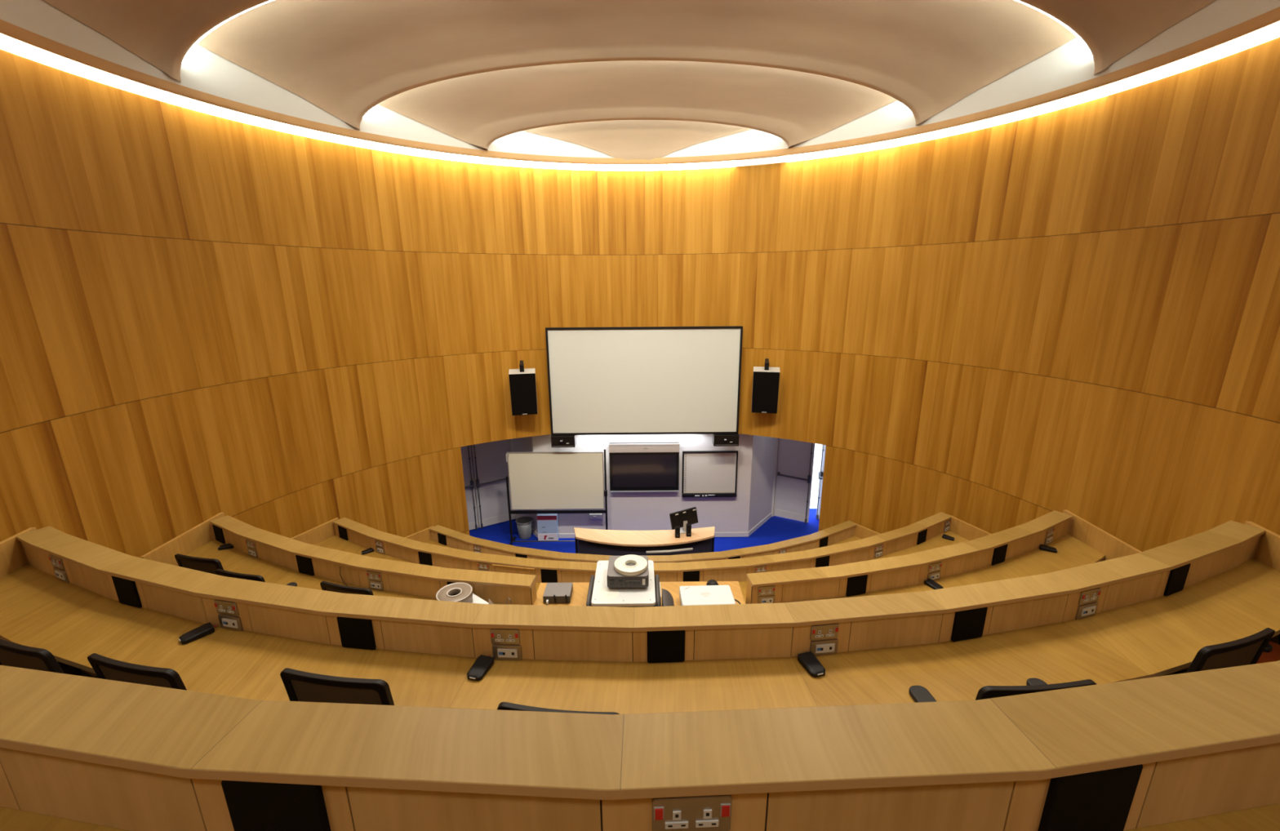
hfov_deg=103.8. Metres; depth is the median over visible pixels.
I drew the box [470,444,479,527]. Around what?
wall
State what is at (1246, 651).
chair
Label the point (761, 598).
outlet
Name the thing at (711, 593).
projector
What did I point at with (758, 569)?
power socket
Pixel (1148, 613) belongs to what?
curved desk
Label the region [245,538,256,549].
power socket
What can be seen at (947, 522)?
power socket
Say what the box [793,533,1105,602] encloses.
countertop
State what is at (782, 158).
diffuser
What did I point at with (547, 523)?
cardboard box
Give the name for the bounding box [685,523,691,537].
speaker
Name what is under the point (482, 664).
handset
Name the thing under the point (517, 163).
diffuser
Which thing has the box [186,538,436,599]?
countertop
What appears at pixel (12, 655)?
chair
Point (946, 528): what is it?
outlet
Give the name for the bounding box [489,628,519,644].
power socket
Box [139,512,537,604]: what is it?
curved desk
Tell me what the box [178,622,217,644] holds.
handset
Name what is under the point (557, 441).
camera unit
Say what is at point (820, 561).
speaker grille
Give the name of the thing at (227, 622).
outlet
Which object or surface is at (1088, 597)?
power socket
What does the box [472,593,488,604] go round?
projector
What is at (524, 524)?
waste bin
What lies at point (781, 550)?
power socket
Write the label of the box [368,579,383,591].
outlet
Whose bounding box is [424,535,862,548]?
countertop
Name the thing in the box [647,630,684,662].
speaker grille
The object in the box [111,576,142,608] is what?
speaker grille
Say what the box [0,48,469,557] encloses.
wall
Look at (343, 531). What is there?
speaker grille
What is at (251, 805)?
speaker grille
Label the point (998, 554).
speaker grille
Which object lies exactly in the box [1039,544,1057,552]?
handset
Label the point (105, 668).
chair
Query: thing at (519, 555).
speaker grille
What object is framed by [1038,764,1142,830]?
speaker grille
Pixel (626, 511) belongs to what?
wall
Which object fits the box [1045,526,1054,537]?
power socket
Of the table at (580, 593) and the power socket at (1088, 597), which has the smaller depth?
the power socket at (1088, 597)
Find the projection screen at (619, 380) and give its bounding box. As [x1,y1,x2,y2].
[545,325,742,435]
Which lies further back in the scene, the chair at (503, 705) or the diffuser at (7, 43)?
the diffuser at (7, 43)
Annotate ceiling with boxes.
[0,0,1279,159]
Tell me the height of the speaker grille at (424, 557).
0.186 m
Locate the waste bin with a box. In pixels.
[515,516,533,539]
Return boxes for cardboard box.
[536,513,558,540]
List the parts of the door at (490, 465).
vertical rod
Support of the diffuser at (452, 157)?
attached to the light at (1271, 32)
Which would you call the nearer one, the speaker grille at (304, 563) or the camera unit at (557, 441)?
the speaker grille at (304, 563)
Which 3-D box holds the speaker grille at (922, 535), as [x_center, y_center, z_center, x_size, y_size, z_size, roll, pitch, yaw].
[3.709,1.592,6.591,0.186,0.186,0.012,-9,17,-30]
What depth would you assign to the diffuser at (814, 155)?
7.61 m
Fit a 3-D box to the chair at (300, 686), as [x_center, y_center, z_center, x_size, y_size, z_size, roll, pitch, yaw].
[-1.261,1.519,2.523,0.655,1.010,0.654,2,15,9]
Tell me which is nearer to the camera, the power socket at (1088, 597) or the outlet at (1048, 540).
the power socket at (1088, 597)
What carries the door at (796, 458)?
in the wall at (779, 438)
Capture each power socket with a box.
[48,554,64,569]
[213,599,239,616]
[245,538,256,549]
[366,570,382,581]
[374,539,383,547]
[473,544,480,551]
[477,562,489,569]
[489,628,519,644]
[652,795,732,830]
[755,565,766,573]
[757,585,775,596]
[778,547,786,553]
[809,623,839,640]
[874,543,883,551]
[928,561,942,573]
[943,519,951,526]
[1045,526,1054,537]
[1078,587,1101,605]
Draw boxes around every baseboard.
[517,515,537,537]
[558,532,748,537]
[747,512,772,536]
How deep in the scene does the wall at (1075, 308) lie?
5.57 m
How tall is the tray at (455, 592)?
0.056 m
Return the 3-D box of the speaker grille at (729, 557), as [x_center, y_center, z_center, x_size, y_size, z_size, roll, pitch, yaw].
[1.392,2.170,7.417,0.186,0.186,0.012,-4,15,-14]
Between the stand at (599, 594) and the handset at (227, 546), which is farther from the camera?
the handset at (227, 546)
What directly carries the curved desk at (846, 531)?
on the floor at (775, 529)
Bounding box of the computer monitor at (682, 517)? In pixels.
[669,506,697,533]
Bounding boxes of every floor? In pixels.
[57,662,93,677]
[469,443,822,553]
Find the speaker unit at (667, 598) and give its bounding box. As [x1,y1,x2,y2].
[662,588,674,606]
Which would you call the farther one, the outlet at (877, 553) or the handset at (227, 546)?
the outlet at (877, 553)
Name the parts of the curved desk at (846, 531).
panel, upstand panel, upstand panel, upstand panel, upstand panel, upstand panel, upstand panel, upstand panel, upstand panel, upstand panel, upstand panel, upstand panel, upstand panel, upstand panel, panel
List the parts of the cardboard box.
white panel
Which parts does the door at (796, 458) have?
vertical rod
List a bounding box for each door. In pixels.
[460,445,478,529]
[471,439,514,528]
[774,438,815,523]
[815,444,826,519]
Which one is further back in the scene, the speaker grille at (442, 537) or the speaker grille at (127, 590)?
the speaker grille at (442, 537)
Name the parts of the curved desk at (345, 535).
panel, upstand panel, upstand panel, upstand panel, upstand panel, upstand panel, upstand panel, upstand panel, upstand panel, upstand panel, upstand panel, upstand panel, upstand panel, upstand panel, upstand panel, upstand panel, upstand panel, upstand panel, upstand panel, upstand panel, upstand panel, upstand panel, upstand panel, panel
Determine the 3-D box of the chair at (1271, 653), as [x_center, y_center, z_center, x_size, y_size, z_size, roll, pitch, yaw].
[3.616,1.377,2.925,0.655,1.010,0.654,-7,16,-23]
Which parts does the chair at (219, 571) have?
frame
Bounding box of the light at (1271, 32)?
[0,21,1279,170]
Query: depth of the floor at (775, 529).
10.11 m
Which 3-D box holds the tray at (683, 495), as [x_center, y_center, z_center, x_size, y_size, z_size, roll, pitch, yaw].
[1.337,1.535,9.684,1.050,0.070,0.060,0,15,0]
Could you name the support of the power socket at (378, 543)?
attached to the curved desk at (345, 535)
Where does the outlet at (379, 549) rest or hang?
attached to the curved desk at (345, 535)
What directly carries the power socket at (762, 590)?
attached to the curved desk at (1015, 552)
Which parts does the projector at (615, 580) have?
connector panel, plate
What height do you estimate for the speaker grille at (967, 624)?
0.186 m
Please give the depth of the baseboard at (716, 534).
9.95 m
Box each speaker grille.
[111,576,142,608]
[212,524,225,543]
[221,780,330,830]
[295,555,314,576]
[337,525,348,540]
[337,617,376,649]
[417,551,432,565]
[437,533,446,545]
[515,553,527,558]
[540,568,557,582]
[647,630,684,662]
[683,570,699,582]
[728,555,740,559]
[815,555,830,567]
[818,536,828,547]
[845,574,867,596]
[916,528,927,544]
[951,607,987,641]
[991,543,1008,565]
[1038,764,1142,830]
[1163,563,1191,596]
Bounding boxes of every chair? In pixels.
[0,639,97,678]
[87,653,186,690]
[174,553,223,574]
[215,568,297,586]
[280,667,394,705]
[320,581,373,595]
[497,702,619,715]
[908,678,1097,702]
[1173,627,1275,674]
[1256,634,1279,663]
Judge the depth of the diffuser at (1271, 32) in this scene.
4.39 m
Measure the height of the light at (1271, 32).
0.059 m
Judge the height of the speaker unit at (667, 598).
0.150 m
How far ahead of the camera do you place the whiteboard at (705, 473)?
9.60 m
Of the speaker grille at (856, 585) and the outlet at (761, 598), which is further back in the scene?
the speaker grille at (856, 585)
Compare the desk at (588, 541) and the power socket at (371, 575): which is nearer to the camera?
the power socket at (371, 575)
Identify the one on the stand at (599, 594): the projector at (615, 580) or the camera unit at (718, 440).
the projector at (615, 580)
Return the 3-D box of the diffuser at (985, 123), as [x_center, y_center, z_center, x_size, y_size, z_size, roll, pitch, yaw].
[3.887,-3.656,6.502,0.213,0.059,1.147,-12,19,-38]
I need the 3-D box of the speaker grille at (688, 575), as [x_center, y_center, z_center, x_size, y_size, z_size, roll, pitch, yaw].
[0.584,1.847,5.699,0.186,0.186,0.012,-2,15,-6]
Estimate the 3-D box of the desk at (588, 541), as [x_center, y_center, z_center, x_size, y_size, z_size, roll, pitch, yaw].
[0.079,2.396,8.274,2.379,0.900,0.626,0,15,0]
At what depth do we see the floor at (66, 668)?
3.54 m
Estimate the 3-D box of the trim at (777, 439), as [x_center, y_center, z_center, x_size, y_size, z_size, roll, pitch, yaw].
[3.528,1.149,10.229,1.575,2.280,0.120,7,17,28]
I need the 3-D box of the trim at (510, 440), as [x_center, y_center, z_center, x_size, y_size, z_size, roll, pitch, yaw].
[-3.316,1.224,10.143,1.575,2.280,0.120,-9,17,-30]
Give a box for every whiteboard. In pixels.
[506,448,608,545]
[681,450,737,497]
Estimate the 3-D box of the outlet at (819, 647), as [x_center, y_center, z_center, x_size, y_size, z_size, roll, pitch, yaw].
[0.928,1.172,2.530,0.146,0.086,0.008,-2,15,-7]
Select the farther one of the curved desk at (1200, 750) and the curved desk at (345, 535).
the curved desk at (345, 535)
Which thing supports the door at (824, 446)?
in the wall at (763, 453)
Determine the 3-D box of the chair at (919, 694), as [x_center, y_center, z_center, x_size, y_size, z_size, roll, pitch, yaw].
[1.578,1.517,2.446,0.706,1.010,0.654,-1,15,-4]
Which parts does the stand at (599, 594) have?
carry handle, carry handle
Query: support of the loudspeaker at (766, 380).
attached to the wall at (525, 251)
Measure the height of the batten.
0.012 m
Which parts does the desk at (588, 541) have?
panel, rail, panel, cable rail, panel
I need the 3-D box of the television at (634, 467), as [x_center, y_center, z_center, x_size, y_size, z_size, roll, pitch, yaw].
[0.081,0.987,9.538,1.321,0.966,0.112,0,15,0]
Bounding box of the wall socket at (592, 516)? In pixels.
[589,513,602,519]
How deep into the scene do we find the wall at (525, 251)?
8.41 m
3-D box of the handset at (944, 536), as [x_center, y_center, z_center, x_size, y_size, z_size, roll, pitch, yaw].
[4.126,1.633,6.730,0.162,0.031,0.084,11,19,38]
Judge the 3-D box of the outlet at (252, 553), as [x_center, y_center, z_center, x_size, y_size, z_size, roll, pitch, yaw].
[-3.822,1.355,4.949,0.146,0.086,0.008,6,16,24]
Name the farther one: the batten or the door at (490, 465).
the door at (490, 465)
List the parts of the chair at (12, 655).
frame, armrest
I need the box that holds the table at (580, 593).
[533,581,745,606]
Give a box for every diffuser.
[0,33,177,102]
[168,94,289,132]
[283,124,382,150]
[379,143,452,159]
[449,153,516,166]
[515,160,577,169]
[577,164,638,170]
[638,160,735,170]
[734,155,786,166]
[784,151,826,161]
[823,139,896,157]
[893,119,992,146]
[986,87,1106,126]
[1096,21,1279,95]
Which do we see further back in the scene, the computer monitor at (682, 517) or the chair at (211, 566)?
the computer monitor at (682, 517)
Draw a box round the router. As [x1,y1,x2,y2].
[542,582,573,603]
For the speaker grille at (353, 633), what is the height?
0.186 m
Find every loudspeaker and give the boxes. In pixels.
[508,360,537,415]
[751,358,780,413]
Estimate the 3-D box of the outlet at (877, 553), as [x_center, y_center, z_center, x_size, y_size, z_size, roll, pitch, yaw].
[2.978,1.736,6.266,0.146,0.086,0.008,-7,16,-24]
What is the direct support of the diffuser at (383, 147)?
attached to the light at (1271, 32)
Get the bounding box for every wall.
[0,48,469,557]
[431,153,852,447]
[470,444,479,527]
[511,436,537,533]
[532,433,753,533]
[748,435,776,531]
[773,438,779,515]
[817,36,1279,551]
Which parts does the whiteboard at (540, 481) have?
post, rail, board frame, cross rail, pivot knob, post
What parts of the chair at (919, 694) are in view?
frame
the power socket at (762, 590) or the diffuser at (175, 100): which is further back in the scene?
the diffuser at (175, 100)
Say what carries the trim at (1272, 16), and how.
attached to the wall at (203, 316)
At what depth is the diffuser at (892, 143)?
7.19 m
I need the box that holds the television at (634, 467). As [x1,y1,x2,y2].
[608,442,679,492]
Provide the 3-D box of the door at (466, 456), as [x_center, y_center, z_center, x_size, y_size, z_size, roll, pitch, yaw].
[-3.630,1.323,9.902,0.688,2.185,0.137,-9,17,-30]
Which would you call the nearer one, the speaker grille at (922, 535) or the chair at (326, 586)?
the chair at (326, 586)
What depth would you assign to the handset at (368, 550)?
6.47 m
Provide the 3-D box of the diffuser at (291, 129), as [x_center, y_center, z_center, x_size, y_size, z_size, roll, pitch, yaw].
[-3.942,-3.596,6.502,0.213,0.059,1.147,11,19,38]
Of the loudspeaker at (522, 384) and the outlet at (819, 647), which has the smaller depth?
the outlet at (819, 647)
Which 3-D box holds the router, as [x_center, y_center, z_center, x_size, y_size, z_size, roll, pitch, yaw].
[-0.697,1.502,4.255,0.225,0.096,0.235,0,15,0]
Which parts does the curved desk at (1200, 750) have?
upstand panel, upstand panel, upstand panel, upstand panel, upstand panel, upstand panel, upstand panel, upstand panel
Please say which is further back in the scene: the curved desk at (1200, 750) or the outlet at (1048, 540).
the outlet at (1048, 540)
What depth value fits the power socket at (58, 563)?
3.20 m
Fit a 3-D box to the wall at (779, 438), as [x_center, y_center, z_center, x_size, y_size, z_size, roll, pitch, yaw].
[2.854,0.914,10.579,0.154,2.570,0.080,6,16,24]
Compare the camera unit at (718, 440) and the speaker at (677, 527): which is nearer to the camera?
the speaker at (677, 527)
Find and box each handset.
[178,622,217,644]
[217,543,233,550]
[360,547,373,554]
[466,654,493,681]
[797,651,825,677]
[924,578,943,589]
[940,533,954,540]
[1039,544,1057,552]
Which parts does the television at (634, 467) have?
trim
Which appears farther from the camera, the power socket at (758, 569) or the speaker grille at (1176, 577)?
the power socket at (758, 569)
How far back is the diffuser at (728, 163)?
8.17 m
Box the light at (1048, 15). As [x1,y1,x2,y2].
[182,0,1092,63]
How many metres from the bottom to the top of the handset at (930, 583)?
0.031 m
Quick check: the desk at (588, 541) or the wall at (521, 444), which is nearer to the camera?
the desk at (588, 541)
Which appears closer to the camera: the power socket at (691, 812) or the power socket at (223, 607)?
the power socket at (691, 812)
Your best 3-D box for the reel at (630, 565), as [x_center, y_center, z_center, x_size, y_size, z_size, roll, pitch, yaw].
[-0.075,1.228,4.116,0.272,0.041,0.272,0,15,0]
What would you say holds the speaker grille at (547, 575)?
attached to the curved desk at (345, 535)
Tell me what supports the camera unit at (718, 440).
attached to the projection screen at (619, 380)
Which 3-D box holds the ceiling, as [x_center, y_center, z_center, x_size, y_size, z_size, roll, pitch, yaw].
[-0.013,-1.672,3.256,14.332,6.100,14.449,0,15,0]
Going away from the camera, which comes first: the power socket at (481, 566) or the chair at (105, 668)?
the chair at (105, 668)
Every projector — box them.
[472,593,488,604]
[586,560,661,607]
[606,555,648,587]
[679,579,735,605]
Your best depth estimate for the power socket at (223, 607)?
2.73 m
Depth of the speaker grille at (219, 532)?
5.20 m
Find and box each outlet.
[53,566,69,582]
[217,613,243,631]
[247,547,257,558]
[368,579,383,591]
[375,546,385,554]
[492,644,522,660]
[757,595,775,603]
[809,639,838,656]
[873,550,883,558]
[927,570,941,580]
[942,524,950,533]
[1044,534,1053,545]
[1075,601,1097,619]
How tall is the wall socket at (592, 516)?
0.106 m
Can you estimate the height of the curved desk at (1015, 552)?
0.990 m
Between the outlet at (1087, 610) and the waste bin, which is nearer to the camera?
the outlet at (1087, 610)
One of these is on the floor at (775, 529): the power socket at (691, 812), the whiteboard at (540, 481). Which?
the whiteboard at (540, 481)
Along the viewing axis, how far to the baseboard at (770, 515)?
10.35 m
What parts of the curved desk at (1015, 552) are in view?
upstand panel, upstand panel, upstand panel, upstand panel, upstand panel, upstand panel, upstand panel, upstand panel, upstand panel, upstand panel, panel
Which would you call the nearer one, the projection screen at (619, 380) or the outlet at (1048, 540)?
the outlet at (1048, 540)
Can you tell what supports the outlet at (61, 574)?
attached to the curved desk at (1148, 613)
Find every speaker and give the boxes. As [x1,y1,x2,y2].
[675,525,679,537]
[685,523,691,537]
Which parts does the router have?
lid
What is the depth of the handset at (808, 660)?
2.44 m
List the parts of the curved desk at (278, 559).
panel, upstand panel, upstand panel, upstand panel, upstand panel, upstand panel, upstand panel, upstand panel, upstand panel, upstand panel, upstand panel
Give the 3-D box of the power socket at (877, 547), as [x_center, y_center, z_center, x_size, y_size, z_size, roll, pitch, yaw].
[2.973,1.648,6.242,0.145,0.086,0.006,-7,16,-24]
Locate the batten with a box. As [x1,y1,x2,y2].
[492,564,534,570]
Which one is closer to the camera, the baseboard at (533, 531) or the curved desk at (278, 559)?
the curved desk at (278, 559)
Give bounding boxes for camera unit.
[551,435,576,447]
[711,433,739,446]
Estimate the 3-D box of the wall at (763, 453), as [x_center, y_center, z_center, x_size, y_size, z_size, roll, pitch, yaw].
[2.455,1.039,10.110,0.080,2.570,1.141,11,18,37]
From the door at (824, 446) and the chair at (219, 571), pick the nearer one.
the chair at (219, 571)
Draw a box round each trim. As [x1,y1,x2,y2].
[0,6,1279,164]
[509,439,517,519]
[771,437,778,516]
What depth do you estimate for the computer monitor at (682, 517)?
8.23 m
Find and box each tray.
[435,582,472,602]
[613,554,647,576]
[681,493,736,497]
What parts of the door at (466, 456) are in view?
vertical rod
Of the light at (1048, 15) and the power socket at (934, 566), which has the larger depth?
the light at (1048, 15)
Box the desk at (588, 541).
[573,526,715,555]
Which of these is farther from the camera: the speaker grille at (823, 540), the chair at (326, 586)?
the speaker grille at (823, 540)
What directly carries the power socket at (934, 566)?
attached to the curved desk at (1015, 552)
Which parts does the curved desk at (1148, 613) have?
panel, upstand panel, upstand panel, upstand panel, upstand panel, upstand panel, upstand panel, upstand panel, upstand panel, upstand panel, upstand panel, upstand panel, upstand panel, upstand panel, upstand panel, upstand panel, upstand panel, upstand panel, upstand panel, upstand panel, upstand panel, upstand panel, panel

